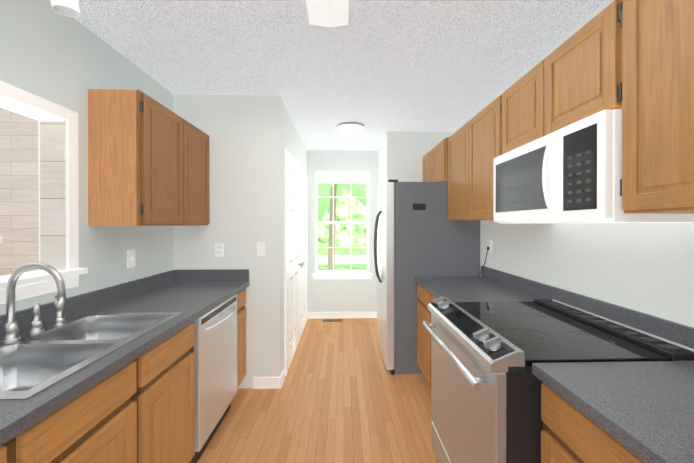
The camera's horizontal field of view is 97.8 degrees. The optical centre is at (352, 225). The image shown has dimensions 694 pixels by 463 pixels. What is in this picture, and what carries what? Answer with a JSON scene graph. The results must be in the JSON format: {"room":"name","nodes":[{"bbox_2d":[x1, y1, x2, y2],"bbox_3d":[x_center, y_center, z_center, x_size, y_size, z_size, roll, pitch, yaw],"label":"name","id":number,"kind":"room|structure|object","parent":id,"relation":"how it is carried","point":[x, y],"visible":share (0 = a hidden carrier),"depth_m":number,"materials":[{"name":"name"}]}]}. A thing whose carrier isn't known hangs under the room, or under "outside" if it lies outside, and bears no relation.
{"room":"kitchen","nodes":[
{"label":"kitchen","id":0,"kind":"room"},
{"bbox_2d":[0,108,38,275],"bbox_3d":[-4.123,-0.327,4.356,4.895,3.400,0.020,0,0,-2],"label":"planks","id":1,"kind":"object","parent":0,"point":[19,217],"depth_m":4.33,"materials":[{"name":"beige wood"}]},
{"bbox_2d":[0,0,173,314],"bbox_3d":[-1.496,-0.315,0.306,0.120,3.400,4.470,0,0,-2],"label":"wall","id":2,"kind":"structure","parent":0,"point":[47,52],"depth_m":1.65,"materials":[{"name":"grey paint"}]},
{"bbox_2d":[0,81,87,303],"bbox_3d":[-1.500,-0.136,0.961,0.181,0.922,1.350,0,0,-2],"label":"trim","id":3,"kind":"structure","parent":2,"relation":"attached to","point":[58,236],"depth_m":1.54,"materials":[{"name":"white wood"}]},
{"bbox_2d":[127,249,135,267],"bbox_3d":[-1.477,0.220,2.029,0.014,0.116,0.072,0,0,-2],"label":"outlet","id":4,"kind":"object","parent":2,"relation":"attached to","point":[131,258],"visible":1,"depth_m":2.02,"materials":[{"name":"white plastic"}]},
{"bbox_2d":[88,89,209,225],"bbox_3d":[-1.336,-0.381,2.116,0.302,0.762,0.855,0,0,-2],"label":"upper cabinet","id":5,"kind":"object","parent":2,"relation":"attached to","point":[148,160],"visible":1,"depth_m":1.71,"materials":[{"name":"brown wood"}]},
{"bbox_2d":[174,94,306,387],"bbox_3d":[-1.147,-0.325,3.502,1.005,3.400,1.900,0,0,-2],"label":"wall","id":6,"kind":"structure","parent":0,"point":[251,137],"depth_m":2.56,"materials":[{"name":"white paint"}]},
{"bbox_2d":[215,243,223,256],"bbox_3d":[-1.122,0.206,2.548,0.072,0.116,0.008,0,0,-2],"label":"outlet","id":7,"kind":"object","parent":6,"relation":"attached to","point":[219,249],"visible":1,"depth_m":2.55,"materials":[{"name":"white plastic"}]},
{"bbox_2d":[257,242,264,255],"bbox_3d":[-0.773,0.198,2.555,0.072,0.116,0.014,0,0,-2],"label":"light switch","id":8,"kind":"object","parent":6,"relation":"attached to","point":[260,248],"visible":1,"depth_m":2.56,"materials":[{"name":"white plastic"}]},
{"bbox_2d":[284,148,307,375],"bbox_3d":[-0.637,0.330,3.584,0.018,2.090,1.630,0,0,-2],"label":"door frame","id":9,"kind":"structure","parent":6,"relation":"attached to","point":[290,157],"depth_m":2.77,"materials":[{"name":"white wood"}]},
{"bbox_2d":[287,157,306,367],"bbox_3d":[-0.609,0.356,3.585,0.070,2.015,1.504,0,0,-2],"label":"closet door","id":10,"kind":"structure","parent":6,"relation":"in","point":[297,250],"depth_m":3.40,"materials":[{"name":"white wood"}]},
{"bbox_2d":[197,318,437,462],"bbox_3d":[-2.615,1.412,1.229,7.965,0.060,6.610,0,0,-2],"label":"floor","id":11,"kind":"structure","parent":0,"point":[342,394],"depth_m":2.25,"materials":[{"name":"brown wood"}]},
{"bbox_2d":[0,411,55,462],"bbox_3d":[-1.136,0.950,0.516,0.608,0.870,0.604,0,0,-2],"label":"base cabinet","id":12,"kind":"object","parent":11,"relation":"on","point":[36,444],"depth_m":0.80,"materials":[{"name":"brown wood"}]},
{"bbox_2d":[0,269,248,445],"bbox_3d":[-1.142,0.442,1.068,0.628,0.138,2.968,0,0,-2],"label":"countertop","id":13,"kind":"structure","parent":12,"relation":"on","point":[193,295],"depth_m":1.60,"materials":[{"name":"laminate"}]},
{"bbox_2d":[0,263,65,343],"bbox_3d":[-1.294,0.308,1.281,0.245,0.317,0.359,0,0,-2],"label":"faucet","id":14,"kind":"object","parent":13,"relation":"on","point":[10,332],"visible":1,"depth_m":1.22,"materials":[{"name":"silver metal"}]},
{"bbox_2d":[0,312,183,399],"bbox_3d":[-1.157,0.563,1.219,0.520,0.190,0.810,0,0,-2],"label":"sink","id":15,"kind":"object","parent":13,"relation":"in","point":[31,365],"visible":0.44,"depth_m":1.20,"materials":[{"name":"metal"}]},
{"bbox_2d":[56,346,155,462],"bbox_3d":[-1.149,0.948,0.975,0.608,0.870,0.604,0,0,-2],"label":"base cabinet","id":16,"kind":"object","parent":11,"relation":"on","point":[140,409],"depth_m":1.09,"materials":[{"name":"brown wood"}]},
{"bbox_2d":[156,322,194,462],"bbox_3d":[-1.162,0.947,1.401,0.608,0.870,0.536,0,0,-2],"label":"base cabinet","id":17,"kind":"object","parent":11,"relation":"on","point":[175,356],"depth_m":1.48,"materials":[{"name":"brown wood"}]},
{"bbox_2d":[189,294,236,462],"bbox_3d":[-1.124,0.948,1.984,0.620,0.865,0.607,0,0,-2],"label":"dishwasher","id":18,"kind":"object","parent":11,"relation":"on","point":[215,339],"visible":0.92,"depth_m":1.89,"materials":[{"name":"silver metal"}]},
{"bbox_2d":[237,289,245,387],"bbox_3d":[-1.190,0.944,2.423,0.611,0.870,0.258,0,0,-2],"label":"base cabinet","id":19,"kind":"object","parent":11,"relation":"on","point":[241,337],"visible":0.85,"depth_m":2.43,"materials":[{"name":"brown wood"}]},
{"bbox_2d":[323,319,341,321],"bbox_3d":[-0.289,1.369,4.373,0.280,0.007,0.100,0,0,-2],"label":"floor vent","id":20,"kind":"object","parent":11,"relation":"in","point":[332,320],"visible":1,"depth_m":4.36,"materials":[{"name":"brown"}]},
{"bbox_2d":[417,284,435,386],"bbox_3d":[0.907,0.944,2.317,0.616,0.870,0.936,0,0,-2],"label":"base cabinet","id":21,"kind":"object","parent":11,"relation":"on","point":[425,297],"visible":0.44,"depth_m":2.53,"materials":[{"name":"brown wood"}]},
{"bbox_2d":[414,265,552,301],"bbox_3d":[0.898,0.438,2.315,0.633,0.138,0.938,0,0,-2],"label":"countertop","id":22,"kind":"structure","parent":21,"relation":"on","point":[491,285],"depth_m":2.20,"materials":[{"name":"laminate"}]},
{"bbox_2d":[374,180,479,374],"bbox_3d":[0.699,0.475,3.165,0.946,1.802,0.764,0,0,-2],"label":"refrigerator","id":23,"kind":"object","parent":11,"relation":"on","point":[418,232],"visible":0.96,"depth_m":2.78,"materials":[{"name":"grey metal"}]},
{"bbox_2d":[422,296,693,462],"bbox_3d":[0.818,0.895,1.449,0.789,0.973,0.784,0,0,-2],"label":"range","id":24,"kind":"object","parent":11,"relation":"on","point":[485,395],"visible":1,"depth_m":1.22,"materials":[{"name":"silver metal"}]},
{"bbox_2d":[541,383,624,462],"bbox_3d":[0.952,0.949,0.804,0.613,0.870,0.501,0,0,-2],"label":"base cabinet","id":25,"kind":"object","parent":11,"relation":"on","point":[570,433],"depth_m":0.90,"materials":[{"name":"brown wood"}]},
{"bbox_2d":[625,447,644,462],"bbox_3d":[0.964,0.950,0.412,0.613,0.870,0.573,0,0,-2],"label":"base cabinet","id":26,"kind":"object","parent":11,"relation":"on","point":[630,457],"depth_m":0.71,"materials":[{"name":"brown wood"}]},
{"bbox_2d":[532,361,693,462],"bbox_3d":[0.956,0.444,0.350,0.633,0.138,1.410,0,0,-2],"label":"countertop","id":27,"kind":"structure","parent":26,"relation":"on","point":[643,411],"depth_m":0.83,"materials":[{"name":"laminate"}]},
{"bbox_2d":[73,0,606,150],"bbox_3d":[-0.109,-1.128,1.294,2.950,0.060,6.610,0,0,-2],"label":"ceiling","id":28,"kind":"structure","parent":0,"point":[378,69],"depth_m":1.92,"materials":[{"name":"white paint"}]},
{"bbox_2d":[50,0,80,16],"bbox_3d":[-1.063,-0.938,1.092,0.102,0.314,0.120,0,0,-2],"label":"ceiling spotlight","id":29,"kind":"object","parent":28,"relation":"hanging from","point":[69,8],"visible":1,"depth_m":1.11,"materials":[{"name":"white plastic"}]},
{"bbox_2d":[303,0,352,26],"bbox_3d":[-0.101,-1.047,0.919,0.235,0.096,1.220,0,0,-2],"label":"fluorescent ceiling light","id":30,"kind":"object","parent":28,"relation":"attached to","point":[329,13],"visible":0.98,"depth_m":1.43,"materials":[{"name":"white plastic"}]},
{"bbox_2d":[337,122,363,135],"bbox_3d":[-0.020,-1.078,3.363,0.300,0.135,0.300,0,0,-2],"label":"dome ceiling light","id":31,"kind":"object","parent":28,"relation":"attached to","point":[350,128],"visible":0.92,"depth_m":3.27,"materials":[{"name":"white glass"}]},
{"bbox_2d":[307,151,377,311],"bbox_3d":[-2.711,-0.328,4.467,7.965,3.400,0.120,0,0,-2],"label":"wall","id":32,"kind":"structure","parent":0,"point":[342,295],"depth_m":4.48,"materials":[{"name":"white paint"}]},
{"bbox_2d":[311,272,372,278],"bbox_3d":[-0.152,0.747,4.488,0.900,0.090,0.085,0,0,-2],"label":"window sill","id":33,"kind":"structure","parent":32,"relation":"attached to","point":[365,275],"depth_m":4.46,"materials":[{"name":"white wood"}]},
{"bbox_2d":[315,171,368,272],"bbox_3d":[-0.154,-0.053,4.525,0.800,1.510,0.085,0,0,-2],"label":"window","id":34,"kind":"structure","parent":32,"relation":"in","point":[350,222],"depth_m":4.54,"materials":[{"name":"white"}]},
{"bbox_2d":[316,172,368,182],"bbox_3d":[-0.153,-0.713,4.504,0.784,0.165,0.042,0,0,-2],"label":"window blind","id":35,"kind":"object","parent":34,"relation":"attached to","point":[341,177],"visible":1,"depth_m":4.49,"materials":[{"name":"white"}]},
{"bbox_2d":[308,312,376,318],"bbox_3d":[-0.147,1.325,4.476,1.050,0.095,0.023,0,0,-2],"label":"baseboard","id":36,"kind":"structure","parent":32,"relation":"attached to","point":[311,315],"depth_m":4.47,"materials":[{"name":"white wood"}]},
{"bbox_2d":[378,131,452,189],"bbox_3d":[0.839,0.134,4.037,0.895,2.480,0.950,0,0,-2],"label":"wall","id":37,"kind":"structure","parent":0,"point":[401,154],"depth_m":3.56,"materials":[{"name":"white paint"}]},
{"bbox_2d":[453,0,693,351],"bbox_3d":[1.319,0.144,0.865,0.120,2.480,5.420,0,0,-2],"label":"wall","id":38,"kind":"structure","parent":0,"point":[647,268],"depth_m":1.48,"materials":[{"name":"white paint"}]},
{"bbox_2d":[423,140,442,181],"bbox_3d":[1.012,-0.430,3.145,0.357,0.765,0.837,0,0,-2],"label":"upper cabinet","id":39,"kind":"object","parent":38,"relation":"attached to","point":[433,160],"depth_m":3.09,"materials":[{"name":"brown wood"}]},
{"bbox_2d":[443,130,458,219],"bbox_3d":[1.030,-0.429,2.535,0.357,0.765,0.543,0,0,-2],"label":"upper cabinet","id":40,"kind":"object","parent":38,"relation":"attached to","point":[450,144],"depth_m":2.66,"materials":[{"name":"brown wood"}]},
{"bbox_2d":[459,106,486,219],"bbox_3d":[1.043,-0.427,2.101,0.357,0.765,0.542,0,0,-2],"label":"upper cabinet","id":41,"kind":"object","parent":38,"relation":"attached to","point":[473,135],"depth_m":2.23,"materials":[{"name":"brown wood"}]},
{"bbox_2d":[487,239,491,252],"bbox_3d":[1.201,0.178,2.652,0.008,0.116,0.072,0,0,-2],"label":"outlet","id":42,"kind":"object","parent":38,"relation":"attached to","point":[489,242],"visible":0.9,"depth_m":2.63,"materials":[{"name":"white plastic"}]},
{"bbox_2d":[478,246,489,275],"bbox_3d":[1.176,0.323,2.714,0.038,0.280,0.148,0,0,-2],"label":"power cord","id":43,"kind":"object","parent":42,"relation":"attached to","point":[488,247],"visible":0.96,"depth_m":2.66,"materials":[{"name":"black plastic"}]},
{"bbox_2d":[487,70,530,219],"bbox_3d":[1.055,-0.426,1.681,0.357,0.765,0.458,0,0,-2],"label":"upper cabinet","id":44,"kind":"object","parent":38,"relation":"attached to","point":[509,115],"depth_m":1.78,"materials":[{"name":"brown wood"}]},
{"bbox_2d":[531,14,598,141],"bbox_3d":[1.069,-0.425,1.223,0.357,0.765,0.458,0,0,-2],"label":"upper cabinet","id":45,"kind":"object","parent":38,"relation":"attached to","point":[565,84],"depth_m":1.30,"materials":[{"name":"brown wood"}]},
{"bbox_2d":[493,109,693,223],"bbox_3d":[1.025,-0.210,1.451,0.430,0.397,0.786,0,0,-2],"label":"microwave","id":46,"kind":"object","parent":45,"relation":"attached to","point":[571,173],"visible":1,"depth_m":1.21,"materials":[{"name":"white"}]},
{"bbox_2d":[550,286,693,348],"bbox_3d":[1.230,0.408,1.459,0.020,0.073,0.791,0,0,-2],"label":"backsplash","id":47,"kind":"structure","parent":38,"relation":"attached to","point":[678,333],"depth_m":1.33,"materials":[{"name":"laminate"}]},
{"bbox_2d":[599,0,693,213],"bbox_3d":[1.085,-0.423,0.665,0.357,0.765,0.818,0,0,-2],"label":"upper cabinet","id":48,"kind":"object","parent":38,"relation":"attached to","point":[633,60],"depth_m":0.94,"materials":[{"name":"brown wood"}]},
{"label":"outside","id":49,"kind":"structure","parent":0,"visible":0},
{"bbox_2d":[318,246,365,269],"bbox_3d":[-0.594,1.637,22.283,60.000,0.060,35.260,0,0,-2],"label":"lawn","id":50,"kind":"structure","parent":49,"point":[342,258],"depth_m":15.00,"materials":[{"name":"green"}]},
{"bbox_2d":[318,183,365,269],"bbox_3d":[-0.492,0.089,8.047,3.947,3.128,4.252,0,0,-2],"label":"tree","id":51,"kind":"object","parent":50,"relation":"on","point":[326,204],"visible":0.12,"depth_m":8.05,"materials":[{"name":"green plant"}]},
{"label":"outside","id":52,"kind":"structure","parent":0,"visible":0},
{"bbox_2d":[318,186,365,245],"bbox_3d":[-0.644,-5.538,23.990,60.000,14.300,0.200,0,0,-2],"label":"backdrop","id":53,"kind":"structure","parent":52,"point":[342,234],"depth_m":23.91,"materials":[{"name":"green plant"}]}
]}

